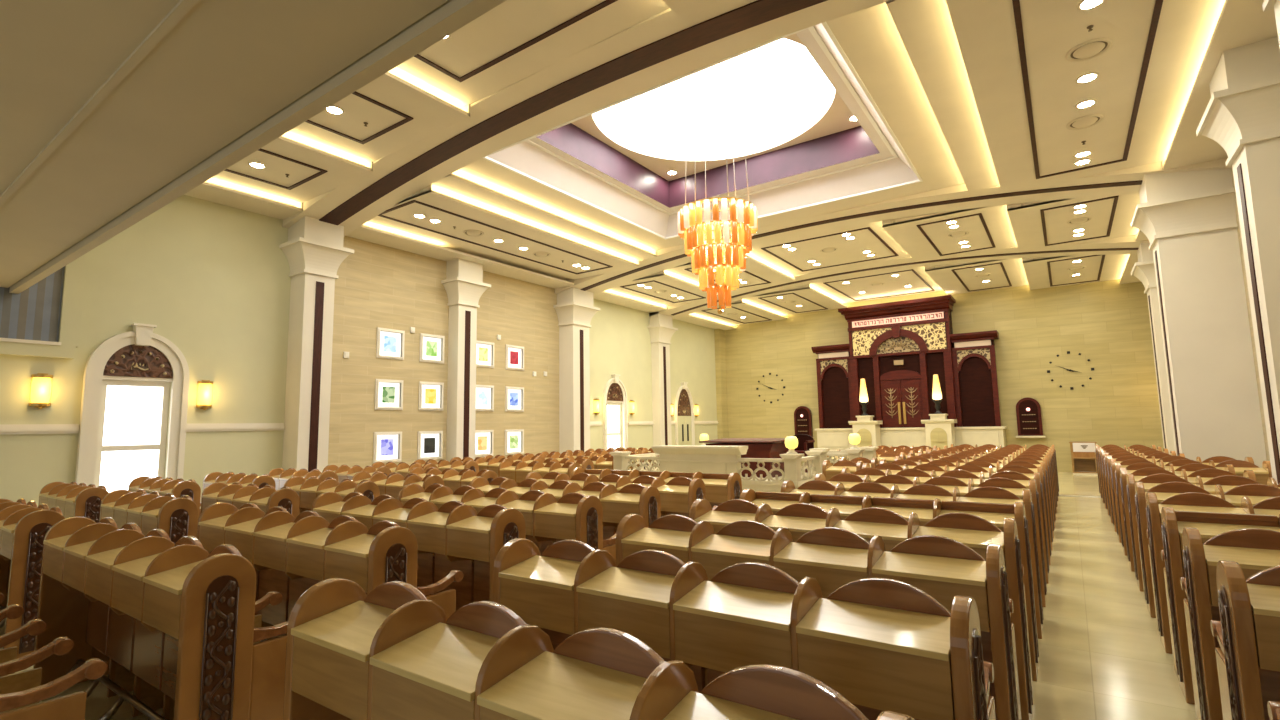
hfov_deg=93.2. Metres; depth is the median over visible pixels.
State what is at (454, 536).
pew
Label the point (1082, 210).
recessed light
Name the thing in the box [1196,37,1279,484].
pillar
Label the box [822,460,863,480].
pew
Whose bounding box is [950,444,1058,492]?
pew
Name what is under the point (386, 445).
framed picture
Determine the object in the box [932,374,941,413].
lamp
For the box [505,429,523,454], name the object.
framed picture
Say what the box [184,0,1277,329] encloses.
ceiling
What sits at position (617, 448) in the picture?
pew
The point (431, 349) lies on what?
framed picture
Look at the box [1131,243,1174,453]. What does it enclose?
pillar
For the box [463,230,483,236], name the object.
ceiling vent
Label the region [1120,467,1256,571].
pew
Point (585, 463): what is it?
pew
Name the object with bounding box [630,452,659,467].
pew
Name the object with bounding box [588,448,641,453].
pew
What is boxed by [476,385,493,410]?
framed picture
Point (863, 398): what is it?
lamp
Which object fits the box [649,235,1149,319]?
ceiling beam
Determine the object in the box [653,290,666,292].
ceiling vent
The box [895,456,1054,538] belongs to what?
pew
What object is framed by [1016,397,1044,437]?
board
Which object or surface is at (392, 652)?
pew
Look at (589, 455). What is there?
pew
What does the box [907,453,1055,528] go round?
pew
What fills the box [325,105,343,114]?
recessed light
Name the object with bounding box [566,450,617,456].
pew
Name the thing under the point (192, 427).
trim
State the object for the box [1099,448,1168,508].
pew
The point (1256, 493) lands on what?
pew
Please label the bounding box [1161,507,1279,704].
pew
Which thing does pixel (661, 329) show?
pillar
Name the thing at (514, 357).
framed picture
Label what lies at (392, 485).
pew
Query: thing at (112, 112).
balcony
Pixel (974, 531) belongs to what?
pew
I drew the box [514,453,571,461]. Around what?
pew
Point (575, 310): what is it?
pillar
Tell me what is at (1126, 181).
ceiling beam
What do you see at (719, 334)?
trim
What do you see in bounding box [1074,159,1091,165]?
recessed light
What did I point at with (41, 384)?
wall sconce
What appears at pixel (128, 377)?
window
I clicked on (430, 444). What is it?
framed picture
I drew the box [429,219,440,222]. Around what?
recessed light
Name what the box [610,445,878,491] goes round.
bimah
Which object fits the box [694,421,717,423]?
trim
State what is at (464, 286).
pillar
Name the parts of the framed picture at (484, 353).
stained pane, clear pane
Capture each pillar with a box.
[279,216,353,472]
[441,258,490,461]
[554,287,599,453]
[647,311,677,445]
[1131,169,1266,467]
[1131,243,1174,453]
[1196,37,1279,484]
[1262,0,1279,46]
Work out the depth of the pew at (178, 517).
5.84 m
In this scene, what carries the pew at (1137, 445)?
on the floor
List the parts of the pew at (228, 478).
panel, panel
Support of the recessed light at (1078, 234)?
in the ceiling at (978, 94)
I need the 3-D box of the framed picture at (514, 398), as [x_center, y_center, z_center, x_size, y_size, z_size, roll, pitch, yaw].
[-3.676,1.147,17.703,0.100,0.720,0.720,-5,-8,35]
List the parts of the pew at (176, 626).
panel, panel, panel, panel, backrest, foot rail, seat, backrest, panel, seat, backrest, panel, seat, backrest, backrest, panel, seat, armrest, armrest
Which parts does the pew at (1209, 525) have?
armrest, panel, panel, backrest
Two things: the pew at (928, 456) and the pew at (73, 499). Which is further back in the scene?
the pew at (928, 456)
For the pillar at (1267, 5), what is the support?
on the floor
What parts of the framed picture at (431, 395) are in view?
stained pane, clear pane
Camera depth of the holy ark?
23.05 m
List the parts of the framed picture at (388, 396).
stained pane, clear pane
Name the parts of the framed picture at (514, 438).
stained pane, clear pane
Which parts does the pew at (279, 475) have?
panel, panel, panel, panel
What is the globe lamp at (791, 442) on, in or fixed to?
on the bimah
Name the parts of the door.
handle, handle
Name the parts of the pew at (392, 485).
panel, panel, panel, panel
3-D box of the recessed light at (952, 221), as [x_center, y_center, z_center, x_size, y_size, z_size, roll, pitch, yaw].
[7.566,-3.342,14.696,0.270,0.012,0.270,-5,-8,35]
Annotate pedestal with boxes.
[848,415,882,446]
[921,414,956,448]
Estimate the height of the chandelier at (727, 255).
5.320 m
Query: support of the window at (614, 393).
in the wall at (619, 336)
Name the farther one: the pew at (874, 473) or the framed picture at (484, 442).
the framed picture at (484, 442)
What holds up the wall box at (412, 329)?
attached to the stone wall at (377, 285)
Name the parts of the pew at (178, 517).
panel, panel, panel, panel, panel, backrest, backrest, panel, backrest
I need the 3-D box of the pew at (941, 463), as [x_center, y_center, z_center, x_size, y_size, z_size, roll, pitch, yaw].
[4.957,2.143,9.304,2.252,1.200,0.695,-5,-8,35]
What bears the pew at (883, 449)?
on the floor
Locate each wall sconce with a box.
[28,373,52,408]
[196,380,212,409]
[593,399,599,414]
[629,400,634,414]
[694,404,698,416]
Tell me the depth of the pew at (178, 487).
8.03 m
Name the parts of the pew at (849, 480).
panel, backrest, backrest, backrest, backrest, panel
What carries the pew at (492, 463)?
on the floor
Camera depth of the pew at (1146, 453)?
11.36 m
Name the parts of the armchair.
seat, backrest, leg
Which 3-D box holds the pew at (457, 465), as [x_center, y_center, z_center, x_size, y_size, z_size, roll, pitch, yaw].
[-3.782,2.603,12.137,1.720,1.202,0.695,-5,-8,35]
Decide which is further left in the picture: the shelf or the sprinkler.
the shelf
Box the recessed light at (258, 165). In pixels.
[248,162,265,168]
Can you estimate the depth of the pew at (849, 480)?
6.43 m
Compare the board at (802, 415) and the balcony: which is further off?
the board at (802, 415)
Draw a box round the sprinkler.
[1087,25,1093,31]
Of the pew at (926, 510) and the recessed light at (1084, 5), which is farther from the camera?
the recessed light at (1084, 5)
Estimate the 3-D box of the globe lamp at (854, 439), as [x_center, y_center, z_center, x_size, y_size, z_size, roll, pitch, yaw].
[3.950,1.492,11.130,0.210,0.285,0.207,-5,-8,35]
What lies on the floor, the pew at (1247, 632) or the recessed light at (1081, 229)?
the pew at (1247, 632)
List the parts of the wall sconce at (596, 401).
lamp shade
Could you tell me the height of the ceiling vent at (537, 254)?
0.030 m
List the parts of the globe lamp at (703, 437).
glass globe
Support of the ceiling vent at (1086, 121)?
in the ceiling at (978, 94)
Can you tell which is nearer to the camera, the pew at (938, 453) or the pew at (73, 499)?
the pew at (73, 499)
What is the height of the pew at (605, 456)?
1.200 m
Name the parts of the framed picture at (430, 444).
stained pane, clear pane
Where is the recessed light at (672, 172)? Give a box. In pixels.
[667,170,677,174]
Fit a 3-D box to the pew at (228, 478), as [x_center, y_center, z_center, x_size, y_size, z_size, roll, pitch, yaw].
[-5.901,2.311,9.143,1.720,1.202,0.695,-5,-8,35]
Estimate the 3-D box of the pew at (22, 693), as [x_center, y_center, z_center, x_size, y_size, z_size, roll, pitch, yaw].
[-3.580,1.606,3.071,2.675,1.202,0.695,-5,-8,35]
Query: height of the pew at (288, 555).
1.202 m
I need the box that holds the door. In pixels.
[674,382,694,444]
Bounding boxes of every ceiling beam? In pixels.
[282,0,891,236]
[555,158,1231,294]
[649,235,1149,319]
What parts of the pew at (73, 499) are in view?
panel, panel, panel, panel, panel, panel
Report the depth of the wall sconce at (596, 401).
20.64 m
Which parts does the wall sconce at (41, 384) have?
lamp shade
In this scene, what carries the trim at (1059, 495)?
on the floor
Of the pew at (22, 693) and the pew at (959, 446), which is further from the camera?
the pew at (959, 446)
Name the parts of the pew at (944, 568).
panel, panel, backrest, panel, backrest, panel, backrest, panel, backrest, panel, armrest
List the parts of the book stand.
drawer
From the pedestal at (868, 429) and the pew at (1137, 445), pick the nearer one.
the pew at (1137, 445)
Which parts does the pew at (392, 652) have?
panel, panel, backrest, panel, backrest, panel, backrest, backrest, panel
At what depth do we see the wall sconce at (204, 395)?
11.26 m
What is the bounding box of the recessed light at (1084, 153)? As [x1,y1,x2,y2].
[1074,151,1091,157]
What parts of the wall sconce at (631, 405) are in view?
lamp shade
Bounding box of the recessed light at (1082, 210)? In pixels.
[1073,209,1086,213]
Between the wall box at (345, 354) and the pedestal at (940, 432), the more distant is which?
the pedestal at (940, 432)
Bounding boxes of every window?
[0,253,86,358]
[75,323,189,492]
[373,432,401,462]
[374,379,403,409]
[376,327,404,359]
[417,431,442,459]
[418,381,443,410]
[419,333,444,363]
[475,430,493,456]
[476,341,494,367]
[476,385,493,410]
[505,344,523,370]
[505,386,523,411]
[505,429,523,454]
[603,374,627,450]
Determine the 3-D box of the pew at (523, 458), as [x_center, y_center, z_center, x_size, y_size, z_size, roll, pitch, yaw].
[-2.722,2.748,13.635,1.720,1.200,0.695,-5,-8,35]
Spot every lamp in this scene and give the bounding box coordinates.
[700,434,708,445]
[785,436,797,453]
[849,433,860,448]
[859,379,868,415]
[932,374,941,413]
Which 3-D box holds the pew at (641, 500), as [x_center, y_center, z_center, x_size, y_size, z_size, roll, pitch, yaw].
[-0.845,1.983,6.937,2.675,1.202,0.695,-5,-8,35]
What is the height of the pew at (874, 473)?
1.202 m
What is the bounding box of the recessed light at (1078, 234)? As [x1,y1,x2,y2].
[1072,233,1084,236]
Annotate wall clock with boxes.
[756,373,784,402]
[1047,351,1093,389]
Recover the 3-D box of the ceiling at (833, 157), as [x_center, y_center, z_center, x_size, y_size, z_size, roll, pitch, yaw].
[1.474,-4.402,11.983,6.500,1.330,6.400,-5,-8,35]
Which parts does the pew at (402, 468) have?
panel, panel, panel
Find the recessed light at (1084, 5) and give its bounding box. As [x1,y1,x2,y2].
[1077,0,1104,10]
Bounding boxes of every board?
[794,406,813,438]
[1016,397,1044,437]
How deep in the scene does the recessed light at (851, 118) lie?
12.42 m
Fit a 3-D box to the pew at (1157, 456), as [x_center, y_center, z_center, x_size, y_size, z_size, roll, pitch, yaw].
[8.762,2.208,10.489,1.090,1.200,0.695,-5,-8,35]
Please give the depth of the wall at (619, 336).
23.10 m
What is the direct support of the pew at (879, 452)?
on the floor
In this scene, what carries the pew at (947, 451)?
on the floor
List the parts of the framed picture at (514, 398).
stained pane, clear pane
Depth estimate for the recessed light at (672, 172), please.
14.89 m
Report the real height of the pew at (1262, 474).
1.200 m
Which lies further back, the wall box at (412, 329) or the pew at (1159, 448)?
the wall box at (412, 329)
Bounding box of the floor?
[0,472,1196,719]
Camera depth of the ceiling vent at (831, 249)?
17.53 m
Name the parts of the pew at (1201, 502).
panel, backrest, backrest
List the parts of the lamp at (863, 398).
lamp stem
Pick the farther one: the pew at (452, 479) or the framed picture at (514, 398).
the framed picture at (514, 398)
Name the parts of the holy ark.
wing frame, door, cornice, inscription panel, crown, door handle, door handle, door, wing frame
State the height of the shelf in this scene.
0.060 m
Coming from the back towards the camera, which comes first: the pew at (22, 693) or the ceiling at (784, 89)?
the ceiling at (784, 89)
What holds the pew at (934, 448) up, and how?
on the floor
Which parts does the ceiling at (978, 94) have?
wood frame, wood frame, wood frame, wood frame, wood frame, wood frame, wood frame, wood frame, wood frame, wood frame, wood frame, wood frame, wood frame, wood frame, wood frame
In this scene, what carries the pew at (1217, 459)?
on the floor
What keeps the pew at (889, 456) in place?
on the floor
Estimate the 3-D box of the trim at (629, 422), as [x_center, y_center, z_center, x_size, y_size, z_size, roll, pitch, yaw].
[0.059,3.297,22.709,0.060,1.990,1.650,-5,-8,35]
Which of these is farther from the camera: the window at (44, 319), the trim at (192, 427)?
the trim at (192, 427)
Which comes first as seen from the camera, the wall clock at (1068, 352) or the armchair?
the armchair
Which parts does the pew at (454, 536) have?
panel, panel, backrest, panel, backrest, panel, backrest, panel, backrest, panel, backrest, panel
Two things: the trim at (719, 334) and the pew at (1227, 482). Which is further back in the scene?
the trim at (719, 334)
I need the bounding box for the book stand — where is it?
[1069,441,1097,475]
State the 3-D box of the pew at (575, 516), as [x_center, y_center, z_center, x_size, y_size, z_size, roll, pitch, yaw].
[-1.392,1.907,6.163,2.675,1.202,0.695,-5,-8,35]
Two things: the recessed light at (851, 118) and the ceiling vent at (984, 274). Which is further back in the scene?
the ceiling vent at (984, 274)
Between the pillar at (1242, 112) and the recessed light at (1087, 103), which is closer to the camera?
the pillar at (1242, 112)
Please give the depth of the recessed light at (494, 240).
14.93 m
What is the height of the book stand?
1.060 m
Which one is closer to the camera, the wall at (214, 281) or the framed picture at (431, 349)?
the wall at (214, 281)
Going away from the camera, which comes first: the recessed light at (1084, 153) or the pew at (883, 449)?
the recessed light at (1084, 153)
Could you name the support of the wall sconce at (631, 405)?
attached to the wall at (619, 336)
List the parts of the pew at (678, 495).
panel, backrest, backrest, backrest, backrest, panel, backrest, panel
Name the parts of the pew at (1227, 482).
panel, backrest, backrest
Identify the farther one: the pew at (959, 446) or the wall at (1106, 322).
the wall at (1106, 322)
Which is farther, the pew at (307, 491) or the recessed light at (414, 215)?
the recessed light at (414, 215)
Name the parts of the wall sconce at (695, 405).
lamp shade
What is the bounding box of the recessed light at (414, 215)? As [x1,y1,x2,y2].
[413,214,425,217]
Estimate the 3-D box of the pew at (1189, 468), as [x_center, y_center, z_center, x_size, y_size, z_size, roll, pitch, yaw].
[7.039,1.961,7.971,1.186,1.200,0.695,-5,-8,35]
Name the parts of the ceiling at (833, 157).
well lid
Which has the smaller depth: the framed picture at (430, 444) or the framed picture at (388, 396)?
the framed picture at (388, 396)
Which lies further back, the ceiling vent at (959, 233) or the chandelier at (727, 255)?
the ceiling vent at (959, 233)
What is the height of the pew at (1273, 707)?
1.202 m
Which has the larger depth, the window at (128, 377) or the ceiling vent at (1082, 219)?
the ceiling vent at (1082, 219)
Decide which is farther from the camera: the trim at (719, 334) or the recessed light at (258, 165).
the trim at (719, 334)
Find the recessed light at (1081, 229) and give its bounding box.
[1072,228,1084,231]
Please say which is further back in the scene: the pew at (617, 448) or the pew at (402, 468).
the pew at (617, 448)
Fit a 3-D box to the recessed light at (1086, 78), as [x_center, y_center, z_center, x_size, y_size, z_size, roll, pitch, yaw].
[6.100,-3.842,8.249,0.270,0.012,0.270,-5,-8,35]
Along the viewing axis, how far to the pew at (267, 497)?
6.77 m
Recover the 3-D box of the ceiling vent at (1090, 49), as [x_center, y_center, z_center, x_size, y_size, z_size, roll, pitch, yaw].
[5.657,-3.894,7.622,0.480,0.030,0.480,-5,-8,35]
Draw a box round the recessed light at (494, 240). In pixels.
[493,239,503,242]
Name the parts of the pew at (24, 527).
foot rail, panel, panel, backrest, backrest, backrest, backrest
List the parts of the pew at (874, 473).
panel, backrest, backrest, backrest, backrest, panel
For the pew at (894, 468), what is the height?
1.200 m
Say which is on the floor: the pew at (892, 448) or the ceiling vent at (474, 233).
the pew at (892, 448)
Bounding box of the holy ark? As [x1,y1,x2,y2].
[811,295,1006,450]
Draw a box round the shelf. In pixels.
[1016,436,1044,437]
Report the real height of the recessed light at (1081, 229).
0.012 m
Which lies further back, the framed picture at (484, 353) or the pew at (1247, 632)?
the framed picture at (484, 353)
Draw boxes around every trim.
[0,424,78,433]
[186,423,283,431]
[590,421,601,425]
[628,421,653,424]
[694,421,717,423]
[714,329,727,438]
[1059,495,1100,497]
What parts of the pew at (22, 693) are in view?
armrest, seat, armrest, seat, armrest, armrest, panel, armrest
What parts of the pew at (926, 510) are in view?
panel, backrest, backrest, backrest, backrest, panel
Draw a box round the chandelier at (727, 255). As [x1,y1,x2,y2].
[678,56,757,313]
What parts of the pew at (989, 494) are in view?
panel, backrest, backrest, backrest, backrest, panel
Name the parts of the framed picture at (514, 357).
stained pane, clear pane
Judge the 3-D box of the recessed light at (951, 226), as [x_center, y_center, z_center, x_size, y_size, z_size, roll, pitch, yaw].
[7.797,-3.310,15.021,0.270,0.012,0.270,-5,-8,35]
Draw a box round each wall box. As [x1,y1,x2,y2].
[343,352,348,357]
[410,327,414,332]
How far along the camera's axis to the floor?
4.93 m
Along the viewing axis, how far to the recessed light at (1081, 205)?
13.23 m
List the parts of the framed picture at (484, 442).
stained pane, clear pane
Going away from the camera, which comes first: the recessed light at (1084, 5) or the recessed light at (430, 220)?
the recessed light at (1084, 5)
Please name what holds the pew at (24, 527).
on the floor
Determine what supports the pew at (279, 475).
on the floor
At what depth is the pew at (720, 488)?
7.90 m
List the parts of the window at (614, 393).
pane, pane, frame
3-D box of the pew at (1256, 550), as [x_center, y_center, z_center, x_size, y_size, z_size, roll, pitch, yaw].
[3.785,1.463,2.912,1.719,1.202,0.695,-5,-8,35]
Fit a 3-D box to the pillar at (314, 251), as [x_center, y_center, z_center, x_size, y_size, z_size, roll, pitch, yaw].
[-6.817,0.087,12.594,0.860,6.400,1.140,-5,-8,35]
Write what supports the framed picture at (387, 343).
in the stone wall at (377, 285)
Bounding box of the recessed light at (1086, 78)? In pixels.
[1075,72,1099,83]
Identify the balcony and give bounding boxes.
[0,0,505,293]
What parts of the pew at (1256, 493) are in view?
panel, backrest, backrest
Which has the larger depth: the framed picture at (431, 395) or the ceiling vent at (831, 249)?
the ceiling vent at (831, 249)
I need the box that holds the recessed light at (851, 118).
[848,115,856,121]
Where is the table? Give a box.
[699,438,788,477]
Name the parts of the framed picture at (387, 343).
stained pane, clear pane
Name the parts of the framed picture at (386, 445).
stained pane, clear pane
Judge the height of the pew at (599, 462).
1.200 m
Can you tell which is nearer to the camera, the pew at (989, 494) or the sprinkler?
the pew at (989, 494)
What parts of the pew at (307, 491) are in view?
panel, panel, panel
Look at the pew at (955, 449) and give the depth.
13.29 m
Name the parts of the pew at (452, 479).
panel, panel, backrest, panel, backrest, panel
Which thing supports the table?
on the bimah
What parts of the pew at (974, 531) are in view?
panel, panel, backrest, panel, backrest, backrest, panel, backrest, panel, panel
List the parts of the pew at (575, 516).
panel, backrest, backrest, panel, backrest, panel, backrest, panel, backrest, panel, armrest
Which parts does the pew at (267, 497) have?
panel, panel, panel, panel, panel, panel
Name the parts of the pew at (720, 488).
panel, backrest, backrest, backrest, backrest, panel, backrest, panel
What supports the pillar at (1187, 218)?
on the floor
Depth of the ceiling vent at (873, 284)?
21.97 m
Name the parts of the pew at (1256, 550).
armrest, panel, panel, backrest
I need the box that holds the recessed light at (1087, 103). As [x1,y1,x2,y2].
[1075,99,1096,108]
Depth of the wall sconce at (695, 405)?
26.21 m
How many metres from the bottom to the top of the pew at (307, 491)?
1.202 m
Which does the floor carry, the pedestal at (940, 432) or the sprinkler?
the pedestal at (940, 432)
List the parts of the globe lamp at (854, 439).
glass globe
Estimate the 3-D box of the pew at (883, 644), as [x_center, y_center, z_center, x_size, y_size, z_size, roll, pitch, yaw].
[0.334,1.506,2.770,2.252,1.202,0.695,-5,-8,35]
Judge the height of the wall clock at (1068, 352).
1.328 m
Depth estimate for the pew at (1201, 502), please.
4.73 m
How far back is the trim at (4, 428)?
9.45 m
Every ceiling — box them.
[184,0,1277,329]
[483,22,922,239]
[593,38,834,156]
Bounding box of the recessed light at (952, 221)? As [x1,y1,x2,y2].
[945,220,957,223]
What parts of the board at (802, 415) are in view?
name panel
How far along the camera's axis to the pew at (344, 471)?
10.51 m
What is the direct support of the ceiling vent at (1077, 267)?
in the ceiling at (978, 94)
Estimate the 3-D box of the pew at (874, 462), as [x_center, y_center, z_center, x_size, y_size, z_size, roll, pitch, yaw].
[3.876,2.292,10.497,0.620,1.200,0.695,-5,-8,35]
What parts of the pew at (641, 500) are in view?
panel, backrest, backrest, backrest, backrest, panel, backrest, panel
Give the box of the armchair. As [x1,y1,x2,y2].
[794,434,814,472]
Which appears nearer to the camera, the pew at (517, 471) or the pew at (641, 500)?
the pew at (641, 500)
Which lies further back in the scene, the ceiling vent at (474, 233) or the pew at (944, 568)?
the ceiling vent at (474, 233)
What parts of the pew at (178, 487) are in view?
panel, panel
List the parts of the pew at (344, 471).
panel, panel, panel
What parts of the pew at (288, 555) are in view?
panel, panel, panel, backrest, panel, backrest, seat, backrest, panel, backrest, panel, backrest, panel, armrest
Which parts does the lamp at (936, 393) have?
lamp stem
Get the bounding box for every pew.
[0,498,64,658]
[0,592,107,719]
[33,517,287,719]
[38,481,108,522]
[99,489,198,543]
[128,476,200,517]
[197,502,462,641]
[200,482,299,518]
[203,472,275,489]
[268,468,337,490]
[283,578,914,719]
[284,476,379,513]
[311,492,548,610]
[322,464,391,482]
[351,471,444,499]
[371,462,437,477]
[399,484,615,563]
[409,467,497,492]
[414,459,478,473]
[450,457,513,475]
[469,477,660,546]
[484,455,544,463]
[493,538,995,719]
[498,461,580,484]
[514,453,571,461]
[525,472,717,516]
[532,458,593,468]
[542,451,597,458]
[565,456,613,469]
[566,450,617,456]
[571,467,741,508]
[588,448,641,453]
[593,454,649,469]
[608,447,652,451]
[616,514,1021,719]
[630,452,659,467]
[689,499,1033,719]
[740,489,1038,680]
[781,480,1043,638]
[814,473,1046,606]
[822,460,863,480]
[827,452,905,465]
[837,450,914,458]
[839,457,878,467]
[841,467,1049,583]
[849,448,922,455]
[862,463,1051,564]
[869,445,936,450]
[877,447,929,453]
[880,459,1052,550]
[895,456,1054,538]
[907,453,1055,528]
[918,451,1056,517]
[928,449,1056,511]
[936,447,1057,506]
[944,445,1058,499]
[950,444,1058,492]
[1095,444,1155,497]
[1097,446,1161,502]
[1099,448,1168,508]
[1101,450,1175,514]
[1104,452,1184,522]
[1107,455,1253,531]
[1110,458,1271,542]
[1114,462,1235,555]
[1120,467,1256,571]
[1126,474,1279,591]
[1135,482,1279,617]
[1146,492,1279,653]
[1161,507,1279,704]
[1180,527,1279,719]
[1210,560,1279,719]
[1267,701,1279,719]
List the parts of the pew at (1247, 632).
armrest, backrest, panel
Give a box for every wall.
[0,195,290,508]
[328,236,558,468]
[589,299,717,450]
[725,279,1163,471]
[1231,167,1269,460]
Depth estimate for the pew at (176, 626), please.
3.35 m
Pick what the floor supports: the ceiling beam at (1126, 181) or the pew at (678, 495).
the pew at (678, 495)
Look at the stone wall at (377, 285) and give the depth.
15.11 m
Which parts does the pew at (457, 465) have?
panel, panel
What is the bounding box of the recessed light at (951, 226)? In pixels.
[948,225,959,228]
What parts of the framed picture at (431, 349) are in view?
stained pane, clear pane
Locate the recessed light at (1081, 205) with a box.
[1073,204,1086,208]
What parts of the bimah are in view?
post, balustrade, balustrade, cornice panel, balustrade, post, balustrade, balustrade, post, balustrade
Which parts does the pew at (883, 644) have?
panel, panel, backrest, panel, backrest, panel, backrest, panel, backrest, panel, armrest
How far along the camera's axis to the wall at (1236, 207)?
10.21 m
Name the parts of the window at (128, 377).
pane, pane, frame, gilt crown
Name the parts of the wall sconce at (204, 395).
lamp shade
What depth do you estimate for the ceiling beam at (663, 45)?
8.86 m
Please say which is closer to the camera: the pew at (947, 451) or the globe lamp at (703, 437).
the pew at (947, 451)
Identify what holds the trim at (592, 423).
attached to the wall at (619, 336)
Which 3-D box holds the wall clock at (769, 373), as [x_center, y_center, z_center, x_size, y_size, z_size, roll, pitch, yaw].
[5.837,1.255,27.052,1.368,1.368,0.050,-5,-8,35]
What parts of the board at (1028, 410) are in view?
name panel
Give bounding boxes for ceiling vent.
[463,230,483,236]
[532,252,550,256]
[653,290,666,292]
[820,247,836,252]
[871,283,884,285]
[948,231,968,237]
[975,273,990,276]
[1066,38,1112,61]
[1066,114,1103,129]
[1067,217,1091,224]
[1067,266,1085,270]

